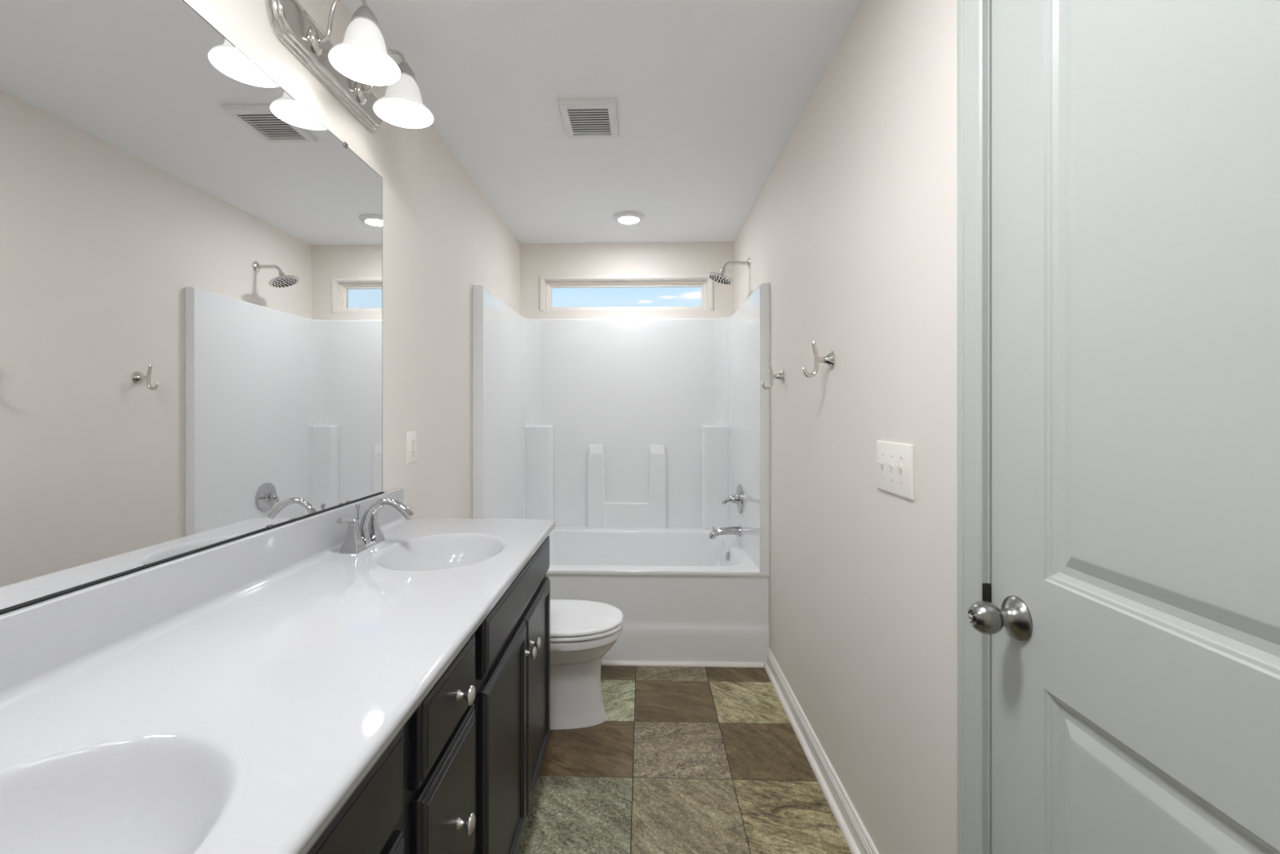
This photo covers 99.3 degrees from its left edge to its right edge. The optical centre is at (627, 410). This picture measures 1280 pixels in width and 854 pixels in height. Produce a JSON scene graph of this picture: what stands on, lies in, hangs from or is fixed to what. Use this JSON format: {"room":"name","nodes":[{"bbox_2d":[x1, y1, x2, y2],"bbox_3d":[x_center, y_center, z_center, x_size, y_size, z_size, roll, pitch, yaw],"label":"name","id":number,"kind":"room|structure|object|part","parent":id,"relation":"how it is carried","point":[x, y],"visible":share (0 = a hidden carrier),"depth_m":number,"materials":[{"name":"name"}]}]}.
{"room":"bathroom","nodes":[
{"label":"bathroom","id":0,"kind":"room"},
{"bbox_2d":[183,0,519,518],"bbox_3d":[-0.877,0.075,1.621,0.120,2.490,4.630,0,0,2],"label":"wall","id":1,"kind":"structure","parent":0,"point":[442,237],"depth_m":2.11,"materials":[{"name":"paint"}]},
{"bbox_2d":[0,0,384,614],"bbox_3d":[-0.834,-0.251,0.880,0.008,1.046,1.832,0,0,2],"label":"mirror","id":2,"kind":"object","parent":1,"relation":"attached to","point":[191,260],"visible":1,"depth_m":0.97,"materials":[{"name":"silver mirror"}]},
{"bbox_2d":[0,487,407,710],"bbox_3d":[-0.817,0.330,0.930,0.037,0.115,1.973,0,0,2],"label":"backsplash","id":3,"kind":"structure","parent":1,"relation":"attached to","point":[44,644],"depth_m":0.93,"materials":[{"name":"stone"}]},
{"bbox_2d":[265,0,434,133],"bbox_3d":[-0.701,-0.974,1.501,0.238,0.192,0.528,0,0,2],"label":"vanity light","id":4,"kind":"object","parent":1,"relation":"attached to","point":[347,68],"visible":1,"depth_m":1.43,"materials":[{"name":"white glass"}]},
{"bbox_3d":[-0.791,-0.945,1.391,0.014,0.068,0.054,0,0,2],"label":"arm mount","id":5,"kind":"part","parent":4,"relation":"part of","materials":[{"name":"silver metal"}]},
{"bbox_3d":[-0.807,-0.945,1.504,0.026,0.132,0.528,0,0,2],"label":"plate","id":6,"kind":"part","parent":4,"relation":"part of","materials":[{"name":"silver metal"}]},
{"bbox_3d":[-0.727,-1.004,1.389,0.127,0.130,0.010,0,0,2],"label":"arm","id":7,"kind":"part","parent":4,"relation":"part of","materials":[{"name":"silver metal"}]},
{"bbox_3d":[-0.785,-0.945,1.615,0.014,0.068,0.054,0,0,2],"label":"arm mount","id":8,"kind":"part","parent":4,"relation":"part of","materials":[{"name":"silver metal"}]},
{"bbox_3d":[-0.669,-0.930,1.388,0.167,0.104,0.167,0,0,2],"label":"lamp shade","id":9,"kind":"part","parent":4,"relation":"part of","materials":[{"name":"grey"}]},
{"bbox_3d":[-0.669,-0.937,1.388,0.059,0.082,0.059,0,0,2],"label":"bulb","id":10,"kind":"part","parent":4,"relation":"part of","materials":[{"name":"white glass"}]},
{"bbox_3d":[-0.721,-1.004,1.613,0.127,0.130,0.010,0,0,2],"label":"arm","id":11,"kind":"part","parent":4,"relation":"part of","materials":[{"name":"silver metal"}]},
{"bbox_3d":[-0.662,-0.930,1.611,0.167,0.104,0.167,0,0,2],"label":"lamp shade","id":12,"kind":"part","parent":4,"relation":"part of","materials":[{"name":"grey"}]},
{"bbox_3d":[-0.662,-0.937,1.611,0.059,0.082,0.059,0,0,2],"label":"bulb","id":13,"kind":"part","parent":4,"relation":"part of","materials":[{"name":"white glass"}]},
{"bbox_2d":[406,431,416,463],"bbox_3d":[-0.801,0.136,2.022,0.008,0.115,0.077,0,0,2],"label":"wall outlet","id":14,"kind":"object","parent":1,"relation":"attached to","point":[411,436],"visible":1,"depth_m":2.01,"materials":[{"name":"white plastic"}]},
{"bbox_2d":[411,438,414,444],"bbox_3d":[-0.798,0.116,2.022,0.001,0.023,0.027,0,0,2],"label":"receptacle","id":15,"kind":"object","parent":14,"relation":"attached to","point":[412,439],"depth_m":2.02,"materials":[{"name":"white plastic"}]},
{"bbox_2d":[411,448,414,456],"bbox_3d":[-0.798,0.157,2.022,0.001,0.023,0.027,0,0,2],"label":"receptacle","id":16,"kind":"object","parent":14,"relation":"attached to","point":[412,450],"depth_m":2.02,"materials":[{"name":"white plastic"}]},
{"bbox_2d":[340,0,863,243],"bbox_3d":[-0.071,-1.220,1.598,1.732,0.100,4.630,0,0,2],"label":"ceiling","id":17,"kind":"structure","parent":0,"point":[709,95],"depth_m":2.01,"materials":[{"name":"white paint"}]},
{"bbox_2d":[557,98,618,138],"bbox_3d":[-0.151,-1.160,2.174,0.218,0.020,0.266,0,0,2],"label":"ceiling vent","id":18,"kind":"object","parent":17,"relation":"in","point":[582,118],"visible":1,"depth_m":2.15,"materials":[{"name":"plastic"}]},
{"bbox_2d":[613,211,644,224],"bbox_3d":[0.007,-1.157,3.286,0.192,0.025,0.192,0,0,2],"label":"recessed light","id":19,"kind":"object","parent":17,"relation":"in","point":[623,217],"visible":1,"depth_m":3.25,"materials":[{"name":"plastic"}]},
{"bbox_2d":[520,241,733,319],"bbox_3d":[-0.007,0.075,3.852,1.492,2.490,0.120,0,0,2],"label":"wall","id":20,"kind":"structure","parent":0,"point":[536,260],"depth_m":3.79,"materials":[{"name":"paint"}]},
{"bbox_2d":[539,274,712,311],"bbox_3d":[-0.010,-0.820,3.847,1.204,0.244,0.130,0,0,2],"label":"window","id":21,"kind":"structure","parent":20,"relation":"in","point":[547,283],"depth_m":3.82,"materials":[{"name":"white"}]},
{"bbox_3d":[-0.010,-0.807,3.864,1.102,0.174,0.035,0,0,2],"label":"sash","id":22,"kind":"part","parent":21,"relation":"part of","materials":[{"name":"glass"}]},
{"bbox_2d":[516,665,852,853],"bbox_3d":[-0.071,1.295,1.598,1.492,0.050,4.390,0,0,2],"label":"floor","id":23,"kind":"structure","parent":0,"point":[682,759],"depth_m":1.87,"materials":[{"name":"tile"}]},
{"bbox_2d":[2,727,404,853],"bbox_3d":[-0.567,0.844,0.365,0.568,0.853,0.829,0,0,2],"label":"vanity cabinet","id":24,"kind":"object","parent":23,"relation":"on","point":[371,821],"visible":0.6,"depth_m":0.65,"materials":[{"name":"brown paint"}]},
{"bbox_3d":[-0.340,0.793,0.358,0.019,0.753,0.829,0,0,2],"label":"frame","id":25,"kind":"part","parent":24,"relation":"part of","materials":[{"name":"brown paint"}]},
{"bbox_3d":[-0.316,0.859,0.552,0.018,0.566,0.390,0,0,2],"label":"cabinet door","id":26,"kind":"part","parent":24,"relation":"part of","materials":[{"name":"brown paint"}]},
{"bbox_2d":[403,633,475,853],"bbox_3d":[-0.550,0.844,0.937,0.568,0.853,0.316,0,0,2],"label":"drawers","id":27,"kind":"object","parent":23,"relation":"on","point":[439,817],"visible":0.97,"depth_m":0.89,"materials":[{"name":"brown paint"}]},
{"bbox_3d":[-0.324,0.793,0.931,0.019,0.753,0.316,0,0,2],"label":"frame","id":28,"kind":"part","parent":27,"relation":"part of","materials":[{"name":"brown paint"}]},
{"bbox_3d":[-0.305,0.711,0.929,0.018,0.277,0.266,0,0,2],"label":"drawer","id":29,"kind":"part","parent":27,"relation":"part of","materials":[{"name":"brown paint"}]},
{"bbox_3d":[-0.305,0.490,0.929,0.018,0.132,0.266,0,0,2],"label":"drawer","id":30,"kind":"part","parent":27,"relation":"part of","materials":[{"name":"brown paint"}]},
{"bbox_3d":[-0.281,0.717,0.944,0.029,0.032,0.032,0,0,2],"label":"knob","id":31,"kind":"part","parent":27,"relation":"part of","materials":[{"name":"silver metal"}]},
{"bbox_3d":[-0.281,0.494,0.944,0.029,0.032,0.032,0,0,2],"label":"knob","id":32,"kind":"part","parent":27,"relation":"part of","materials":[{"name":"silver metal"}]},
{"bbox_2d":[472,535,550,853],"bbox_3d":[-0.534,0.844,1.508,0.568,0.853,0.826,0,0,2],"label":"vanity cabinet","id":33,"kind":"object","parent":23,"relation":"on","point":[512,701],"visible":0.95,"depth_m":1.37,"materials":[{"name":"brown paint"}]},
{"bbox_2d":[0,487,555,853],"bbox_3d":[-0.559,0.383,0.936,0.553,0.221,2.000,0,0,2],"label":"countertop","id":34,"kind":"structure","parent":33,"relation":"on","point":[149,686],"depth_m":0.76,"materials":[{"name":"stone"}]},
{"bbox_2d":[0,728,248,853],"bbox_3d":[-0.543,0.439,0.451,0.352,0.108,0.418,0,0,2],"label":"sink basin","id":35,"kind":"object","parent":34,"relation":"in","point":[102,790],"depth_m":0.60,"materials":[{"name":"white ceramic"}]},
{"bbox_2d":[336,497,414,553],"bbox_3d":[-0.690,0.316,1.542,0.171,0.138,0.243,0,0,2],"label":"sink faucet","id":36,"kind":"object","parent":34,"relation":"on","point":[358,538],"visible":1,"depth_m":1.53,"materials":[{"name":"silver metal"}]},
{"bbox_3d":[-0.753,0.299,1.462,0.022,0.034,0.079,0,0,2],"label":"handle lever","id":37,"kind":"part","parent":36,"relation":"part of","materials":[{"name":"silver metal"}]},
{"bbox_3d":[-0.752,0.351,1.490,0.050,0.068,0.052,0,0,2],"label":"handle","id":38,"kind":"part","parent":36,"relation":"part of","materials":[{"name":"silver metal"}]},
{"bbox_3d":[-0.766,0.300,1.544,0.013,0.070,0.013,0,0,2],"label":"lift rod","id":39,"kind":"part","parent":36,"relation":"part of","materials":[{"name":"silver metal"}]},
{"bbox_3d":[-0.750,0.380,1.544,0.049,0.010,0.160,0,0,2],"label":"plate","id":40,"kind":"part","parent":36,"relation":"part of","materials":[{"name":"silver metal"}]},
{"bbox_3d":[-0.749,0.351,1.597,0.050,0.068,0.052,0,0,2],"label":"handle","id":41,"kind":"part","parent":36,"relation":"part of","materials":[{"name":"silver metal"}]},
{"bbox_3d":[-0.748,0.299,1.626,0.022,0.034,0.079,0,0,2],"label":"handle lever","id":42,"kind":"part","parent":36,"relation":"part of","materials":[{"name":"silver metal"}]},
{"bbox_3d":[-0.686,0.311,1.542,0.163,0.128,0.030,0,0,2],"label":"spout","id":43,"kind":"part","parent":36,"relation":"part of","materials":[{"name":"silver metal"}]},
{"bbox_2d":[369,532,508,571],"bbox_3d":[-0.513,0.439,1.510,0.352,0.108,0.418,0,0,2],"label":"sink basin","id":44,"kind":"object","parent":34,"relation":"in","point":[410,551],"depth_m":1.62,"materials":[{"name":"white ceramic"}]},
{"bbox_3d":[-0.294,0.861,1.317,0.018,0.562,0.392,0,0,2],"label":"cabinet door","id":45,"kind":"part","parent":33,"relation":"part of","materials":[{"name":"brown paint"}]},
{"bbox_3d":[-0.265,0.664,1.490,0.029,0.032,0.032,0,0,2],"label":"knob","id":46,"kind":"part","parent":33,"relation":"part of","materials":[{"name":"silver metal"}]},
{"bbox_3d":[-0.283,0.861,1.708,0.018,0.562,0.382,0,0,2],"label":"cabinet door","id":47,"kind":"part","parent":33,"relation":"part of","materials":[{"name":"brown paint"}]},
{"bbox_3d":[-0.263,0.664,1.553,0.029,0.032,0.032,0,0,2],"label":"knob","id":48,"kind":"part","parent":33,"relation":"part of","materials":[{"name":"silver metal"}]},
{"bbox_2d":[550,599,622,729],"bbox_3d":[-0.408,0.901,2.260,0.778,0.737,0.430,0,0,2],"label":"toilet","id":49,"kind":"object","parent":23,"relation":"on","point":[582,632],"visible":0.38,"depth_m":2.18,"materials":[{"name":"ceramic"}]},
{"bbox_3d":[-0.260,0.875,2.256,0.482,0.019,0.380,0,0,2],"label":"seat","id":50,"kind":"part","parent":49,"relation":"part of","materials":[{"name":"plastic"}]},
{"bbox_3d":[-0.261,0.853,2.256,0.484,0.024,0.380,0,0,2],"label":"lid","id":51,"kind":"part","parent":49,"relation":"part of","materials":[{"name":"plastic"}]},
{"bbox_2d":[472,283,769,663],"bbox_3d":[-0.024,0.318,3.260,1.490,1.905,1.063,0,0,2],"label":"shower","id":52,"kind":"object","parent":23,"relation":"on","point":[633,436],"visible":0.78,"depth_m":3.63,"materials":[{"name":"white plastic"}]},
{"bbox_2d":[524,425,554,519],"bbox_3d":[-0.614,0.452,3.734,0.216,0.700,0.100,0,0,2],"label":"corner shelf","id":53,"kind":"object","parent":52,"relation":"attached to","point":[539,439],"depth_m":3.68,"materials":[{"name":"white plastic"}]},
{"bbox_2d":[546,526,769,663],"bbox_3d":[-0.024,1.036,3.260,1.490,0.469,1.063,0,0,2],"label":"tub","id":54,"kind":"object","parent":52,"relation":"in","point":[682,593],"depth_m":2.74,"materials":[{"name":"white plastic"}]},
{"bbox_2d":[600,659,764,667],"bbox_3d":[-0.040,1.261,2.719,1.428,0.018,0.018,0,0,2],"label":"trim","id":55,"kind":"structure","parent":54,"relation":"attached to","point":[603,662],"depth_m":2.71,"materials":[{"name":"white wood"}]},
{"bbox_2d":[700,425,728,529],"bbox_3d":[0.602,0.452,3.699,0.209,0.700,0.100,0,0,2],"label":"corner shelf","id":56,"kind":"object","parent":52,"relation":"attached to","point":[713,438],"depth_m":3.65,"materials":[{"name":"white plastic"}]},
{"bbox_2d":[708,525,741,539],"bbox_3d":[0.579,0.728,3.253,0.189,0.081,0.066,0,0,2],"label":"tub spout","id":57,"kind":"object","parent":52,"relation":"attached to","point":[735,530],"visible":1,"depth_m":3.23,"materials":[{"name":"silver metal"}]},
{"bbox_2d":[721,484,743,513],"bbox_3d":[0.613,0.525,3.234,0.120,0.172,0.172,0,0,2],"label":"shower valve","id":58,"kind":"object","parent":52,"relation":"attached to","point":[738,498],"visible":1,"depth_m":3.20,"materials":[{"name":"silver metal"}]},
{"bbox_3d":[0.597,0.526,3.218,0.111,0.047,0.049,0,0,-27],"label":"lever","id":59,"kind":"part","parent":58,"relation":"part of","materials":[{"name":"silver metal"}]},
{"bbox_2d":[733,0,956,853],"bbox_3d":[0.734,0.075,1.575,0.120,2.490,4.630,0,0,2],"label":"wall","id":60,"kind":"structure","parent":0,"point":[851,231],"depth_m":1.50,"materials":[{"name":"paint"}]},
{"bbox_2d":[706,257,750,284],"bbox_3d":[0.597,-0.828,3.224,0.248,0.153,0.164,0,0,2],"label":"shower fixture","id":61,"kind":"object","parent":60,"relation":"attached to","point":[720,277],"visible":1,"depth_m":3.21,"materials":[{"name":"silver metal"}]},
{"bbox_3d":[0.636,-0.857,3.221,0.153,0.052,0.021,0,0,2],"label":"shower arm","id":62,"kind":"part","parent":61,"relation":"part of","materials":[{"name":"silver metal"}]},
{"bbox_2d":[760,362,784,389],"bbox_3d":[0.649,-0.154,2.446,0.098,0.121,0.060,0,0,2],"label":"robe hook","id":63,"kind":"object","parent":60,"relation":"attached to","point":[780,375],"visible":1,"depth_m":2.44,"materials":[{"name":"silver metal"}]},
{"bbox_3d":[0.627,-0.154,2.447,0.054,0.121,0.014,0,0,2],"label":"hook arm","id":64,"kind":"part","parent":63,"relation":"part of","materials":[{"name":"silver metal"}]},
{"bbox_3d":[0.673,-0.153,2.446,0.051,0.060,0.060,0,0,2],"label":"wall post","id":65,"kind":"part","parent":63,"relation":"part of","materials":[{"name":"silver metal"}]},
{"bbox_2d":[802,341,835,377],"bbox_3d":[0.631,-0.171,1.815,0.098,0.121,0.060,0,0,2],"label":"robe hook","id":66,"kind":"object","parent":60,"relation":"attached to","point":[829,359],"visible":1,"depth_m":1.81,"materials":[{"name":"silver metal"}]},
{"bbox_3d":[0.609,-0.171,1.815,0.054,0.121,0.014,0,0,2],"label":"hook arm","id":67,"kind":"part","parent":66,"relation":"part of","materials":[{"name":"silver metal"}]},
{"bbox_3d":[0.655,-0.169,1.814,0.051,0.060,0.060,0,0,2],"label":"wall post","id":68,"kind":"part","parent":66,"relation":"part of","materials":[{"name":"silver metal"}]},
{"bbox_2d":[764,648,879,853],"bbox_3d":[0.668,1.226,1.890,0.031,0.088,1.633,0,0,2],"label":"baseboard","id":69,"kind":"structure","parent":60,"relation":"attached to","point":[853,829],"depth_m":1.85,"materials":[{"name":"white wood"}]},
{"bbox_2d":[876,440,913,500],"bbox_3d":[0.658,0.144,1.360,0.020,0.128,0.190,0,0,2],"label":"light switch","id":70,"kind":"object","parent":60,"relation":"attached to","point":[895,460],"visible":1,"depth_m":1.34,"materials":[{"name":"white plastic"}]},
{"bbox_2d":[956,0,1279,853],"bbox_3d":[0.667,0.212,0.605,0.199,2.116,0.925,0,0,2],"label":"door","id":71,"kind":"structure","parent":60,"relation":"in","point":[1118,161],"depth_m":0.74,"materials":[{"name":"grey wood"}]},
{"bbox_3d":[0.636,0.212,0.606,0.020,2.116,0.925,0,0,2],"label":"casing","id":72,"kind":"part","parent":71,"relation":"part of","materials":[{"name":"grey wood"}]},
{"bbox_3d":[0.605,0.350,0.920,0.044,0.054,0.054,0,0,2],"label":"knob","id":73,"kind":"part","parent":71,"relation":"part of","materials":[{"name":"grey metal"}]},
{"bbox_3d":[0.653,0.335,0.990,0.015,0.041,0.005,0,0,2],"label":"strike plate","id":74,"kind":"part","parent":71,"relation":"part of","materials":[{"name":"metal"}]}
]}

